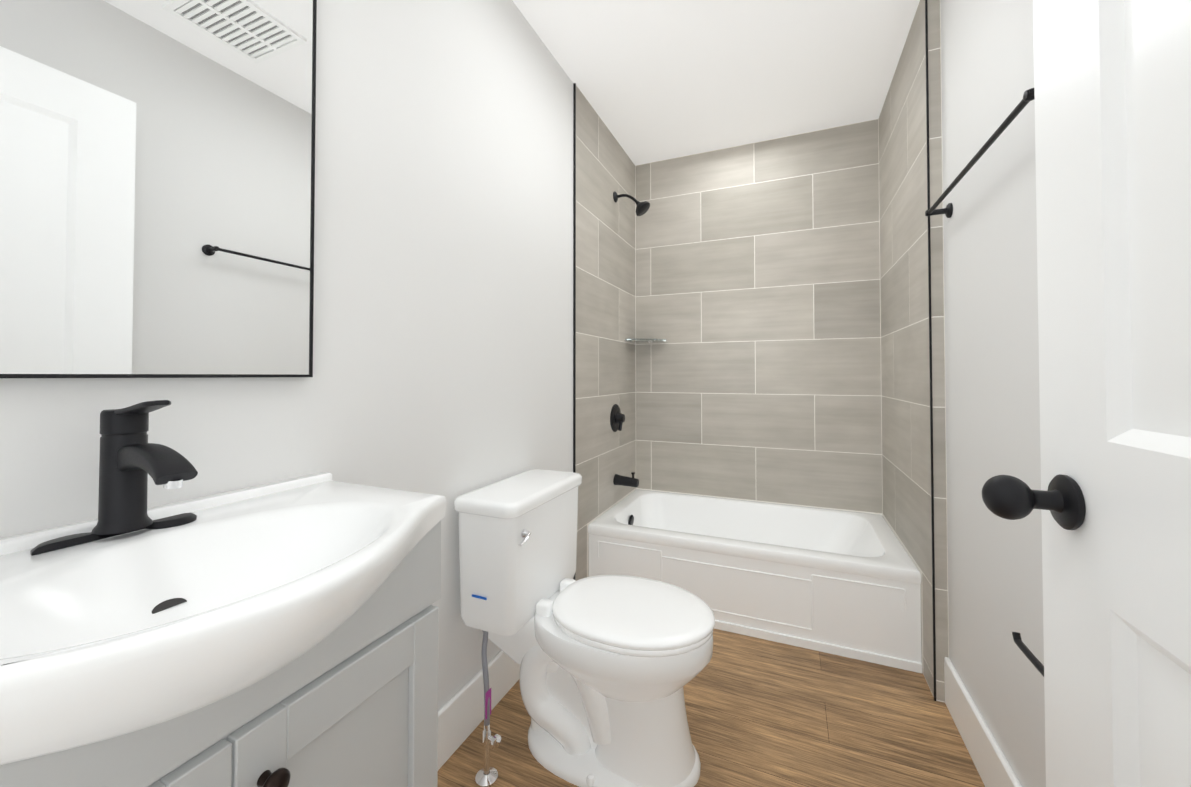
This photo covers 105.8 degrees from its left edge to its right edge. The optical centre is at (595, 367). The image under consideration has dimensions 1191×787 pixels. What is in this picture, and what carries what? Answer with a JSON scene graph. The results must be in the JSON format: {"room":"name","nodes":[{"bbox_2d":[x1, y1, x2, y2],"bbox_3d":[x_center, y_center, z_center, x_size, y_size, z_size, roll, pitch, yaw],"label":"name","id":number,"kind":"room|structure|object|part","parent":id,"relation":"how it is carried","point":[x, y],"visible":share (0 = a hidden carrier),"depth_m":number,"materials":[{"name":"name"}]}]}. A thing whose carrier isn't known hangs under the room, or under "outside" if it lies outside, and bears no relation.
{"room":"bathroom","nodes":[
{"label":"bathroom","id":0,"kind":"room"},
{"bbox_2d":[0,0,572,709],"bbox_3d":[-0.364,-0.104,1.606,0.120,2.440,3.070,0,-1,23],"label":"wall","id":1,"kind":"structure","parent":0,"point":[444,264],"depth_m":1.18,"materials":[{"name":"white paint"}]},
{"bbox_2d":[0,0,316,377],"bbox_3d":[-0.699,-0.443,0.653,0.018,0.915,0.593,0,-1,23],"label":"mirror","id":2,"kind":"object","parent":1,"relation":"attached to","point":[157,184],"visible":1,"depth_m":0.69,"materials":[{"name":"clear glass"}]},
{"bbox_2d":[438,650,520,769],"bbox_3d":[-0.333,1.037,1.489,0.015,0.155,1.204,0,-1,23],"label":"baseboard","id":3,"kind":"structure","parent":1,"relation":"attached to","point":[460,715],"depth_m":1.36,"materials":[{"name":"white paint"}]},
{"bbox_2d":[573,83,575,579],"bbox_3d":[-0.097,-0.096,2.066,0.010,2.440,0.005,0,-1,23],"label":"trim","id":4,"kind":"structure","parent":1,"relation":"attached to","point":[574,277],"depth_m":2.07,"materials":[{"name":"black"}]},
{"bbox_2d":[576,85,635,576],"bbox_3d":[0.078,-0.089,2.475,0.008,2.440,0.885,0,-1,23],"label":"wall","id":5,"kind":"structure","parent":1,"relation":"attached to","point":[606,510],"depth_m":2.33,"materials":[{"name":"white tile"}]},
{"bbox_2d":[575,525,586,580],"bbox_3d":[-0.070,0.938,2.112,0.008,0.367,0.130,0,-1,23],"label":"wall tile","id":6,"kind":"structure","parent":5,"relation":"attached to","point":[581,565],"depth_m":2.11,"materials":[{"name":"grey tile"}]},
{"bbox_2d":[576,86,635,530],"bbox_3d":[0.078,-0.275,2.478,0.008,2.064,0.882,0,-1,23],"label":"wall tile","id":7,"kind":"structure","parent":5,"relation":"attached to","point":[604,309],"depth_m":2.38,"materials":[{"name":"grey tile"}]},
{"bbox_2d":[610,404,624,431],"bbox_3d":[0.138,0.281,2.522,0.059,0.156,0.156,0,-1,23],"label":"shower valve","id":8,"kind":"object","parent":7,"relation":"attached to","point":[617,418],"visible":1,"depth_m":2.50,"materials":[{"name":"black metal"}]},
{"bbox_2d":[613,472,638,486],"bbox_3d":[0.172,0.618,2.501,0.137,0.079,0.060,0,-1,23],"label":"tub spout","id":9,"kind":"object","parent":7,"relation":"attached to","point":[625,481],"visible":1,"depth_m":2.48,"materials":[{"name":"black metal"}]},
{"bbox_2d":[613,191,649,215],"bbox_3d":[0.204,-0.921,2.514,0.204,0.155,0.094,0,-1,23],"label":"shower head","id":10,"kind":"object","parent":7,"relation":"attached to","point":[642,208],"visible":1,"depth_m":2.50},
{"bbox_2d":[437,629,984,786],"bbox_3d":[0.330,1.141,1.288,1.630,0.060,3.070,0,-1,23],"label":"floor","id":11,"kind":"structure","parent":0,"point":[763,713],"depth_m":1.39,"materials":[{"name":"brown wood"}]},
{"bbox_2d":[0,400,446,786],"bbox_3d":[-0.500,0.570,0.548,0.452,1.057,0.672,0,-1,23],"label":"bathroom vanity","id":12,"kind":"object","parent":11,"relation":"on","point":[282,633],"visible":1,"depth_m":0.56,"materials":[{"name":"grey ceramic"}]},
{"bbox_2d":[30,400,197,555],"bbox_3d":[-0.595,0.134,0.595,0.164,0.184,0.161,0,-1,23],"label":"faucet","id":13,"kind":"object","parent":12,"relation":"on","point":[124,526],"depth_m":0.59,"materials":[{"name":"black metal"}]},
{"bbox_3d":[-0.483,0.709,0.361,0.018,0.572,0.324,0,-1,23],"label":"door","id":14,"kind":"part","parent":12,"relation":"part of","materials":[{"name":"grey wood"}]},
{"bbox_3d":[-0.419,0.340,0.518,0.018,0.145,0.660,0,-1,23],"label":"rail","id":15,"kind":"part","parent":12,"relation":"part of","materials":[{"name":"grey"}]},
{"bbox_3d":[-0.384,0.493,0.535,0.031,0.031,0.031,0,-1,23],"label":"knob","id":16,"kind":"part","parent":12,"relation":"part of","materials":[{"name":"brown metal"}]},
{"bbox_3d":[-0.354,0.714,0.662,0.018,0.572,0.324,0,-1,23],"label":"door","id":17,"kind":"part","parent":12,"relation":"part of","materials":[{"name":"grey wood"}]},
{"bbox_2d":[454,469,714,786],"bbox_3d":[-0.010,0.742,1.339,0.706,0.739,0.495,0,-1,23],"label":"toilet","id":18,"kind":"object","parent":11,"relation":"on","point":[611,666],"visible":1,"depth_m":1.24,"materials":[{"name":"white ceramic"}]},
{"bbox_3d":[-0.229,0.577,1.455,0.198,0.328,0.440,0,-1,23],"label":"tank","id":19,"kind":"part","parent":18,"relation":"part of","materials":[{"name":"white ceramic"}]},
{"bbox_3d":[-0.198,0.467,1.243,0.028,0.028,0.063,0,-1,23],"label":"lever","id":20,"kind":"part","parent":18,"relation":"part of","materials":[{"name":"silver metal"}]},
{"bbox_3d":[0.107,0.716,1.308,0.457,0.016,0.370,0,-1,23],"label":"seat","id":21,"kind":"part","parent":18,"relation":"part of","materials":[{"name":"white plastic"}]},
{"bbox_3d":[0.107,0.695,1.309,0.466,0.024,0.374,0,-1,23],"label":"lid","id":22,"kind":"part","parent":18,"relation":"part of","materials":[{"name":"white plastic"}]},
{"bbox_2d":[588,489,921,672],"bbox_3d":[0.725,0.942,2.252,1.338,0.370,0.748,0,-1,23],"label":"bathtub","id":23,"kind":"object","parent":11,"relation":"on","point":[841,583],"visible":0.94,"depth_m":1.92,"materials":[{"name":"white ceramic"}]},
{"bbox_2d":[512,0,919,164],"bbox_3d":[0.330,-1.359,1.330,1.630,0.060,3.070,0,-1,23],"label":"ceiling","id":24,"kind":"structure","parent":0,"point":[656,80],"depth_m":1.95,"materials":[{"name":"white paint"}]},
{"bbox_2d":[940,0,1045,786],"bbox_3d":[0.825,-0.122,0.549,0.120,2.440,2.065,0,-1,23],"label":"wall","id":25,"kind":"structure","parent":0,"point":[995,588],"depth_m":1.16,"materials":[{"name":"white paint"}]},
{"bbox_2d":[925,88,1034,217],"bbox_3d":[0.979,-0.512,1.154,0.068,0.046,0.721,0,-1,23],"label":"towel rail","id":26,"kind":"object","parent":25,"relation":"attached to","point":[1028,97],"visible":0.67,"depth_m":1.08,"materials":[{"name":"black metal"}]},
{"bbox_2d":[944,657,1021,786],"bbox_3d":[0.785,1.022,0.608,0.015,0.155,1.936,0,-1,23],"label":"baseboard","id":27,"kind":"structure","parent":25,"relation":"attached to","point":[992,766],"depth_m":1.25,"materials":[{"name":"white paint"}]},
{"bbox_2d":[1012,632,1043,676],"bbox_3d":[0.855,0.558,0.838,0.062,0.048,0.188,0,-1,23],"label":"paper holder","id":28,"kind":"object","parent":25,"relation":"attached to","point":[1029,654],"visible":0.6,"depth_m":0.88,"materials":[{"name":"black metal"}]},
{"bbox_3d":[-0.252,-0.132,-0.047,1.390,2.440,0.120,0,-1,23],"label":"wall","id":29,"kind":"structure","parent":0,"visible":0},
{"bbox_2d":[982,0,1190,786],"bbox_3d":[0.451,0.065,0.212,0.204,2.030,0.855,0,-1,23],"label":"door","id":30,"kind":"structure","parent":29,"relation":"in","point":[1111,499],"depth_m":0.48,"materials":[{"name":"white paint"}]},
{"bbox_3d":[0.537,0.163,0.562,0.084,0.065,0.065,0,-1,23],"label":"knob","id":31,"kind":"part","parent":30,"relation":"part of","materials":[{"name":"black metal"}]},
{"bbox_3d":[1.416,-0.098,1.966,0.152,2.440,1.005,0,-1,23],"label":"wall","id":32,"kind":"structure","parent":0,"visible":0},
{"bbox_2d":[879,1,937,700],"bbox_3d":[1.317,-0.098,1.939,0.008,2.440,0.892,0,-1,23],"label":"wall","id":33,"kind":"structure","parent":32,"relation":"attached to","point":[908,553],"depth_m":1.76,"materials":[{"name":"white tile"}]},
{"bbox_2d":[879,0,931,584],"bbox_3d":[1.319,-0.284,1.946,0.008,2.064,0.882,0,-1,23],"label":"wall tile","id":34,"kind":"structure","parent":33,"relation":"attached to","point":[905,376],"depth_m":1.83,"materials":[{"name":"grey tile"}]},
{"bbox_2d":[922,573,933,695],"bbox_3d":[1.170,0.929,1.579,0.008,0.367,0.130,0,-1,23],"label":"wall tile","id":35,"kind":"structure","parent":33,"relation":"attached to","point":[927,625],"depth_m":1.58,"materials":[{"name":"grey tile"}]},
{"bbox_2d":[925,0,935,700],"bbox_3d":[1.137,-0.105,1.530,0.006,2.440,0.006,0,-1,23],"label":"trim","id":36,"kind":"structure","parent":33,"relation":"attached to","point":[930,350],"depth_m":1.53,"materials":[{"name":"black metal"}]},
{"bbox_2d":[930,9,948,702],"bbox_3d":[1.161,-0.105,1.524,0.032,2.440,0.008,0,-1,23],"label":"wall","id":37,"kind":"structure","parent":32,"relation":"attached to","point":[944,345],"depth_m":1.51,"materials":[{"name":"white tile"}]},
{"bbox_2d":[927,0,947,700],"bbox_3d":[1.157,-0.106,1.526,0.037,2.434,0.008,0,-1,23],"label":"wall tile","id":38,"kind":"structure","parent":37,"relation":"attached to","point":[938,396],"depth_m":1.52,"materials":[{"name":"grey tile"}]},
{"bbox_3d":[0.898,-0.086,2.674,1.358,2.440,0.112,0,-1,23],"label":"wall","id":39,"kind":"structure","parent":0,"visible":0},
{"bbox_2d":[635,119,882,515],"bbox_3d":[0.874,-0.262,2.622,1.358,2.090,0.008,0,-1,23],"label":"wall","id":40,"kind":"structure","parent":39,"relation":"attached to","point":[763,340],"depth_m":2.59,"materials":[{"name":"white tile"}]},
{"bbox_2d":[636,119,881,512],"bbox_3d":[0.874,-0.272,2.622,1.339,2.064,0.008,0,-1,23],"label":"wall tile","id":41,"kind":"structure","parent":40,"relation":"attached to","point":[824,368],"depth_m":2.58,"materials":[{"name":"grey tile"}]},
{"bbox_3d":[0.285,-0.168,2.808,0.110,0.020,0.110,0,-1,23],"label":"clips","id":42,"kind":"object","parent":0,"visible":0},
{"bbox_2d":[625,339,665,341],"bbox_3d":[0.309,-0.169,2.749,0.200,0.008,0.200,0,-1,23],"label":"glass corner shelf","id":43,"kind":"object","parent":42,"relation":"on","point":[647,340],"visible":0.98,"depth_m":2.73,"materials":[{"name":"white"}]}
]}

